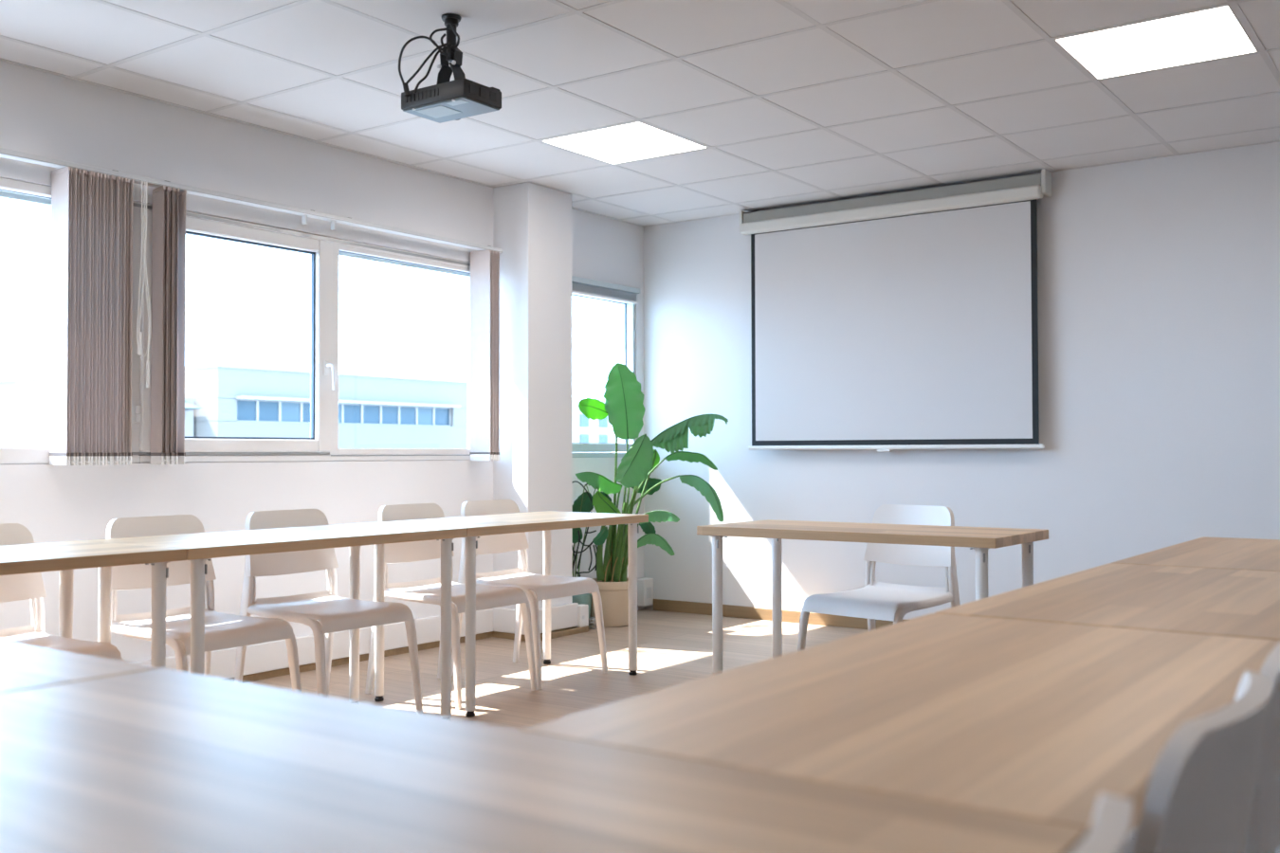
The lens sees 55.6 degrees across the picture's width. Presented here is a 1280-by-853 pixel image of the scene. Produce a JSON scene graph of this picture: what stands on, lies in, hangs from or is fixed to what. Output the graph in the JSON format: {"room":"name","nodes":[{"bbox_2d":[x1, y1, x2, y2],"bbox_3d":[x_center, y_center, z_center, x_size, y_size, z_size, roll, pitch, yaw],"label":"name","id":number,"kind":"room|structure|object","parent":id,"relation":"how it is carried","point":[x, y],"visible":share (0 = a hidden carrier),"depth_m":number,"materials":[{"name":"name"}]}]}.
{"room":"classroom","nodes":[
{"label":"classroom","id":0,"kind":"room"},
{"bbox_2d":[0,60,644,662],"bbox_3d":[-2.482,-0.142,4.572,0.200,2.520,8.745,-1,-2,36],"label":"wall","id":1,"kind":"structure","parent":0,"point":[43,114],"depth_m":5.43,"materials":[{"name":"paint"}]},
{"bbox_2d":[0,177,51,464],"bbox_3d":[-2.836,-0.408,4.022,0.105,1.080,2.330,-1,-2,36],"label":"window","id":2,"kind":"structure","parent":1,"relation":"in","point":[10,189],"depth_m":4.64,"materials":[{"name":"plastic"}]},
{"bbox_2d":[0,190,51,205],"bbox_3d":[-2.873,-0.917,4.059,0.015,0.050,2.310,-1,-2,36],"label":"roller shutter","id":3,"kind":"object","parent":2,"relation":"attached to","point":[5,194],"depth_m":4.72,"materials":[{"name":"white plastic"}]},
{"bbox_2d":[49,166,134,465],"bbox_3d":[-2.146,-0.418,4.755,0.137,1.138,0.273,-1,-2,36],"label":"vertical blind","id":4,"kind":"object","parent":1,"relation":"attached to","point":[91,273],"visible":1,"depth_m":4.70,"materials":[{"name":"fabric"}]},
{"bbox_2d":[0,147,502,253],"bbox_3d":[-2.411,-0.992,4.422,0.113,0.073,5.555,-1,-2,36],"label":"track","id":5,"kind":"object","parent":1,"relation":"attached to","point":[4,153],"visible":0.94,"depth_m":5.33,"materials":[{"name":"plastic"}]},
{"bbox_2d":[136,181,151,387],"bbox_3d":[-1.990,-0.571,4.870,0.016,0.830,0.064,-1,-2,43],"label":"pull cord","id":6,"kind":"object","parent":5,"relation":"hanging from","point":[138,335],"visible":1,"depth_m":4.87,"materials":[{"name":"white plastic"}]},
{"bbox_2d":[131,201,470,463],"bbox_3d":[-1.485,-0.371,5.852,0.173,1.080,2.220,-1,-2,36],"label":"window","id":7,"kind":"structure","parent":1,"relation":"in","point":[322,444],"depth_m":5.74,"materials":[{"name":"plastic"}]},
{"bbox_2d":[150,184,186,464],"bbox_3d":[-1.955,-0.413,5.021,0.135,1.138,0.129,-1,-2,36],"label":"vertical blind","id":8,"kind":"object","parent":7,"relation":"attached to","point":[169,204],"visible":1,"depth_m":4.99,"materials":[{"name":"fabric"}]},
{"bbox_2d":[188,234,470,277],"bbox_3d":[-1.524,-0.867,5.946,0.015,0.075,2.110,-1,-2,36],"label":"roller shutter","id":9,"kind":"object","parent":7,"relation":"attached to","point":[339,253],"depth_m":6.29,"materials":[{"name":"white plastic"}]},
{"bbox_2d":[133,603,578,678],"bbox_3d":[-2.586,1.006,3.981,0.285,0.130,7.300,-1,-2,36],"label":"radiator","id":10,"kind":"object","parent":1,"relation":"attached to","point":[264,657],"depth_m":5.90,"materials":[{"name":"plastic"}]},
{"bbox_2d":[226,626,588,682],"bbox_3d":[-2.557,1.089,3.995,0.313,0.035,7.360,-1,-2,36],"label":"baseboard","id":11,"kind":"structure","parent":1,"relation":"attached to","point":[571,630],"depth_m":6.13,"materials":[{"name":"brown wood"}]},
{"bbox_2d":[469,249,500,461],"bbox_3d":[-0.839,-0.382,6.576,0.151,1.138,0.082,-1,-1,23],"label":"vertical blind","id":12,"kind":"object","parent":1,"relation":"attached to","point":[484,265],"visible":1,"depth_m":6.55,"materials":[{"name":"fabric"}]},
{"bbox_2d":[574,603,588,627],"bbox_3d":[-0.335,1.075,6.893,0.058,0.122,0.078,-1,-2,36],"label":"box","id":13,"kind":"object","parent":1,"relation":"attached to","point":[582,610],"visible":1,"depth_m":6.87,"materials":[{"name":"white plastic"}]},
{"bbox_2d":[571,282,635,457],"bbox_3d":[-0.331,-0.353,7.487,0.080,1.090,0.942,-1,-2,36],"label":"window","id":14,"kind":"structure","parent":1,"relation":"in","point":[630,308],"depth_m":7.73,"materials":[{"name":"white plastic"}]},
{"bbox_2d":[571,275,639,304],"bbox_3d":[-0.277,-0.847,7.467,0.036,0.100,0.917,-1,-2,36],"label":"blind","id":15,"kind":"object","parent":14,"relation":"attached to","point":[578,289],"visible":0.6,"depth_m":7.53,"materials":[{"name":"white plastic"}]},
{"bbox_2d":[637,577,653,606],"bbox_3d":[0.030,1.066,7.817,0.078,0.175,0.104,-1,-2,36],"label":"box","id":16,"kind":"object","parent":1,"relation":"attached to","point":[645,585],"visible":0.91,"depth_m":7.78,"materials":[{"name":"white plastic"}]},
{"bbox_2d":[646,586,651,599],"bbox_3d":[0.058,1.068,7.791,0.003,0.070,0.055,-1,-2,36],"label":"socket","id":17,"kind":"object","parent":16,"relation":"attached to","point":[649,589],"depth_m":7.79,"materials":[{"name":"plastic"}]},
{"bbox_2d":[493,182,572,633],"bbox_3d":[-0.602,-0.082,6.817,0.265,2.491,0.385,-1,-2,36],"label":"pillar","id":18,"kind":"structure","parent":0,"point":[532,223],"depth_m":6.69,"materials":[{"name":"paint"}]},
{"bbox_2d":[248,609,868,730],"bbox_3d":[0.175,1.132,2.646,6.725,0.120,8.745,-1,-2,36],"label":"floor","id":19,"kind":"structure","parent":0,"point":[674,649],"depth_m":5.69,"materials":[{"name":"brown wood"}]},
{"bbox_2d":[0,523,123,660],"bbox_3d":[-1.893,0.702,3.641,0.561,0.795,0.480,-1,-2,36],"label":"chair","id":20,"kind":"object","parent":19,"relation":"on","point":[19,587],"visible":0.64,"depth_m":3.87,"materials":[{"name":"plastic"}]},
{"bbox_2d":[0,640,158,694],"bbox_3d":[-1.304,0.690,1.718,1.200,0.730,0.600,-1,-2,36],"label":"table","id":21,"kind":"object","parent":19,"relation":"on","point":[23,667],"visible":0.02,"depth_m":1.62,"materials":[{"name":"brown wood"}]},
{"bbox_2d":[0,540,186,668],"bbox_3d":[-1.947,0.726,3.316,0.600,0.730,1.198,-1,-2,36],"label":"table","id":22,"kind":"object","parent":19,"relation":"on","point":[64,557],"visible":0.53,"depth_m":3.59,"materials":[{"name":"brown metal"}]},
{"bbox_2d":[105,514,301,692],"bbox_3d":[-1.523,0.713,4.167,0.561,0.795,0.480,-1,-1,34],"label":"chair","id":23,"kind":"object","parent":19,"relation":"on","point":[222,630],"visible":0.66,"depth_m":4.20,"materials":[{"name":"plastic"}]},
{"bbox_2d":[79,523,466,717],"bbox_3d":[-1.249,0.745,4.292,0.600,0.730,1.198,-1,-2,36],"label":"table","id":24,"kind":"object","parent":19,"relation":"on","point":[200,547],"visible":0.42,"depth_m":4.15,"materials":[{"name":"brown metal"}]},
{"bbox_2d":[234,509,422,713],"bbox_3d":[-1.194,0.722,4.617,0.561,0.795,0.480,-1,-2,36],"label":"chair","id":25,"kind":"object","parent":19,"relation":"on","point":[335,613],"visible":0.89,"depth_m":4.64,"materials":[{"name":"plastic"}]},
{"bbox_2d":[365,503,537,710],"bbox_3d":[-0.805,0.732,5.153,0.561,0.795,0.480,-1,-2,35],"label":"chair","id":26,"kind":"object","parent":19,"relation":"on","point":[428,591],"visible":0.66,"depth_m":5.17,"materials":[{"name":"plastic"}]},
{"bbox_2d":[364,511,648,717],"bbox_3d":[-0.551,0.765,5.268,0.600,0.730,1.198,-1,-2,36],"label":"table","id":27,"kind":"object","parent":19,"relation":"on","point":[545,521],"visible":0.84,"depth_m":4.99,"materials":[{"name":"brown wood"}]},
{"bbox_2d":[451,499,607,690],"bbox_3d":[-0.514,0.741,5.560,0.561,0.795,0.480,-1,-2,36],"label":"chair","id":28,"kind":"object","parent":19,"relation":"on","point":[545,587],"visible":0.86,"depth_m":5.58,"materials":[{"name":"plastic"}]},
{"bbox_2d":[0,668,1088,852],"bbox_3d":[-0.322,0.673,1.016,1.200,0.730,0.600,-1,-2,36],"label":"table","id":29,"kind":"object","parent":19,"relation":"on","point":[159,760],"visible":0.98,"depth_m":1.02,"materials":[{"name":"brown wood"}]},
{"bbox_2d":[572,480,611,627],"bbox_3d":[-0.331,0.746,7.166,0.233,0.849,0.326,-1,-2,36],"label":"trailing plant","id":30,"kind":"object","parent":19,"relation":"on","point":[583,503],"visible":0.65,"depth_m":7.19,"materials":[{"name":"green plant"}]},
{"bbox_2d":[588,617,597,629],"bbox_3d":[-0.262,1.137,7.002,0.085,0.068,0.099,-1,-2,36],"label":"cable coil","id":31,"kind":"object","parent":19,"relation":"on","point":[594,623],"visible":0.6,"depth_m":6.97,"materials":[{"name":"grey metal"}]},
{"bbox_2d":[575,363,728,626],"bbox_3d":[0.083,0.395,7.166,0.888,1.548,0.474,0,-1,6],"label":"potted plant","id":32,"kind":"object","parent":19,"relation":"on","point":[625,410],"visible":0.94,"depth_m":7.10,"materials":[{"name":"green plant"}]},
{"bbox_2d":[696,519,1048,675],"bbox_3d":[0.861,0.747,4.571,1.183,0.730,0.550,-1,-2,36],"label":"table","id":33,"kind":"object","parent":19,"relation":"on","point":[981,539],"visible":0.62,"depth_m":4.48,"materials":[{"name":"brown wood"}]},
{"bbox_2d":[796,504,960,651],"bbox_3d":[0.979,0.723,4.906,0.480,0.795,0.561,-1,-2,45],"label":"chair","id":34,"kind":"object","parent":19,"relation":"on","point":[877,600],"visible":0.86,"depth_m":4.96,"materials":[{"name":"plastic"}]},
{"bbox_2d":[519,613,1279,852],"bbox_3d":[0.430,0.682,1.527,0.575,0.730,1.104,-1,-2,36],"label":"table","id":35,"kind":"object","parent":19,"relation":"on","point":[1032,720],"visible":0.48,"depth_m":1.33,"materials":[{"name":"brown wood"}]},
{"bbox_2d":[1070,792,1133,852],"bbox_3d":[0.024,0.637,0.806,0.561,0.795,0.480,-1,-2,36],"label":"chair","id":36,"kind":"object","parent":19,"relation":"on","point":[1109,831],"visible":1,"depth_m":0.73,"materials":[{"name":"plastic"}]},
{"bbox_2d":[934,563,1279,852],"bbox_3d":[1.097,0.701,2.460,0.575,0.730,1.161,-1,-2,36],"label":"table","id":37,"kind":"object","parent":19,"relation":"on","point":[1206,601],"visible":0.34,"depth_m":2.32,"materials":[{"name":"brown wood"}]},
{"bbox_2d":[1111,536,1279,838],"bbox_3d":[1.779,0.720,3.413,0.575,0.730,1.156,-1,-2,36],"label":"table","id":38,"kind":"object","parent":19,"relation":"on","point":[1215,553],"visible":0.23,"depth_m":3.32,"materials":[{"name":"brown wood"}]},
{"bbox_2d":[1131,670,1272,852],"bbox_3d":[0.340,0.646,1.248,0.561,0.795,0.480,-1,-2,36],"label":"chair","id":39,"kind":"object","parent":19,"relation":"on","point":[1199,795],"visible":1,"depth_m":1.00,"materials":[{"name":"plastic"}]},
{"bbox_2d":[1127,642,1279,852],"bbox_3d":[0.631,0.654,1.656,0.561,0.795,0.480,-1,-2,36],"label":"chair","id":40,"kind":"object","parent":19,"relation":"on","point":[1263,834],"visible":0.29,"depth_m":1.39,"materials":[{"name":"plastic"}]},
{"bbox_2d":[0,0,1279,227],"bbox_3d":[0.170,-1.477,2.703,6.725,0.121,8.745,-1,-2,36],"label":"ceiling","id":41,"kind":"structure","parent":0,"point":[791,102],"depth_m":4.85,"materials":[{"name":"tile"}]},
{"bbox_2d":[398,13,501,123],"bbox_3d":[-0.645,-1.225,4.090,0.296,0.322,0.243,-1,-2,36],"label":"ceiling projector","id":42,"kind":"object","parent":41,"relation":"hanging from","point":[445,100],"visible":1,"depth_m":4.06,"materials":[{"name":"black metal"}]},
{"bbox_2d":[404,88,438,103],"bbox_3d":[-0.727,-1.104,4.044,0.153,0.026,0.003,-1,-1,34],"label":"vent","id":43,"kind":"object","parent":42,"relation":"attached to","point":[421,95],"depth_m":4.04,"materials":[{"name":"black plastic"}]},
{"bbox_2d":[469,83,496,102],"bbox_3d":[-0.519,-1.104,4.013,0.003,0.032,0.132,-1,-1,34],"label":"vent","id":44,"kind":"object","parent":42,"relation":"attached to","point":[478,93],"depth_m":4.01,"materials":[{"name":"black plastic"}]},
{"bbox_2d":[541,121,707,164],"bbox_3d":[-0.071,-1.365,5.808,0.576,0.029,0.576,-1,-2,36],"label":"recessed light","id":45,"kind":"object","parent":41,"relation":"in","point":[638,140],"visible":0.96,"depth_m":5.81,"materials":[{"name":"white plastic"}]},
{"bbox_2d":[1053,4,1258,79],"bbox_3d":[1.881,-1.399,4.413,0.576,0.029,0.576,-1,-2,36],"label":"recessed light","id":46,"kind":"object","parent":41,"relation":"in","point":[1215,33],"visible":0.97,"depth_m":4.39,"materials":[{"name":"white plastic"}]},
{"bbox_2d":[643,141,1279,620],"bbox_3d":[2.739,-0.119,6.091,6.525,2.520,0.200,-1,-2,36],"label":"wall","id":47,"kind":"structure","parent":0,"point":[1159,279],"depth_m":6.32,"materials":[{"name":"paint"}]},
{"bbox_2d":[653,599,906,629],"bbox_3d":[2.628,1.104,6.014,6.250,0.072,0.014,-1,-2,36],"label":"baseboard","id":48,"kind":"structure","parent":47,"relation":"attached to","point":[728,611],"depth_m":7.36,"materials":[{"name":"brown wood"}]},
{"bbox_2d":[739,168,1052,452],"bbox_3d":[1.380,-0.592,6.861,1.847,1.467,0.145,-1,-2,36],"label":"projection screen","id":49,"kind":"object","parent":47,"relation":"attached to","point":[905,320],"visible":1,"depth_m":6.79,"materials":[{"name":"fabric"}]},
{"label":"outside","id":50,"kind":"structure","parent":0,"visible":0},
{"bbox_3d":[-47.285,10.466,58.195,135.100,0.200,280.000,-1,-2,36],"label":"ground","id":51,"kind":"structure","parent":50,"visible":0},
{"bbox_2d":[0,392,201,447],"bbox_3d":[-17.175,4.503,35.369,8.800,10.620,4.500,-1,-2,36],"label":"office building","id":52,"kind":"structure","parent":51,"relation":"on","point":[24,417],"depth_m":32.11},
{"bbox_2d":[0,364,466,448],"bbox_3d":[-15.463,4.202,43.403,16.350,11.560,10.450,-1,-2,36],"label":"office building","id":53,"kind":"structure","parent":51,"relation":"on","point":[375,411],"depth_m":38.61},
{"bbox_2d":[571,397,611,453],"bbox_3d":[-7.337,4.615,54.951,16.030,11.200,11.000,-1,-2,36],"label":"office building","id":54,"kind":"structure","parent":51,"relation":"on","point":[585,429],"depth_m":48.69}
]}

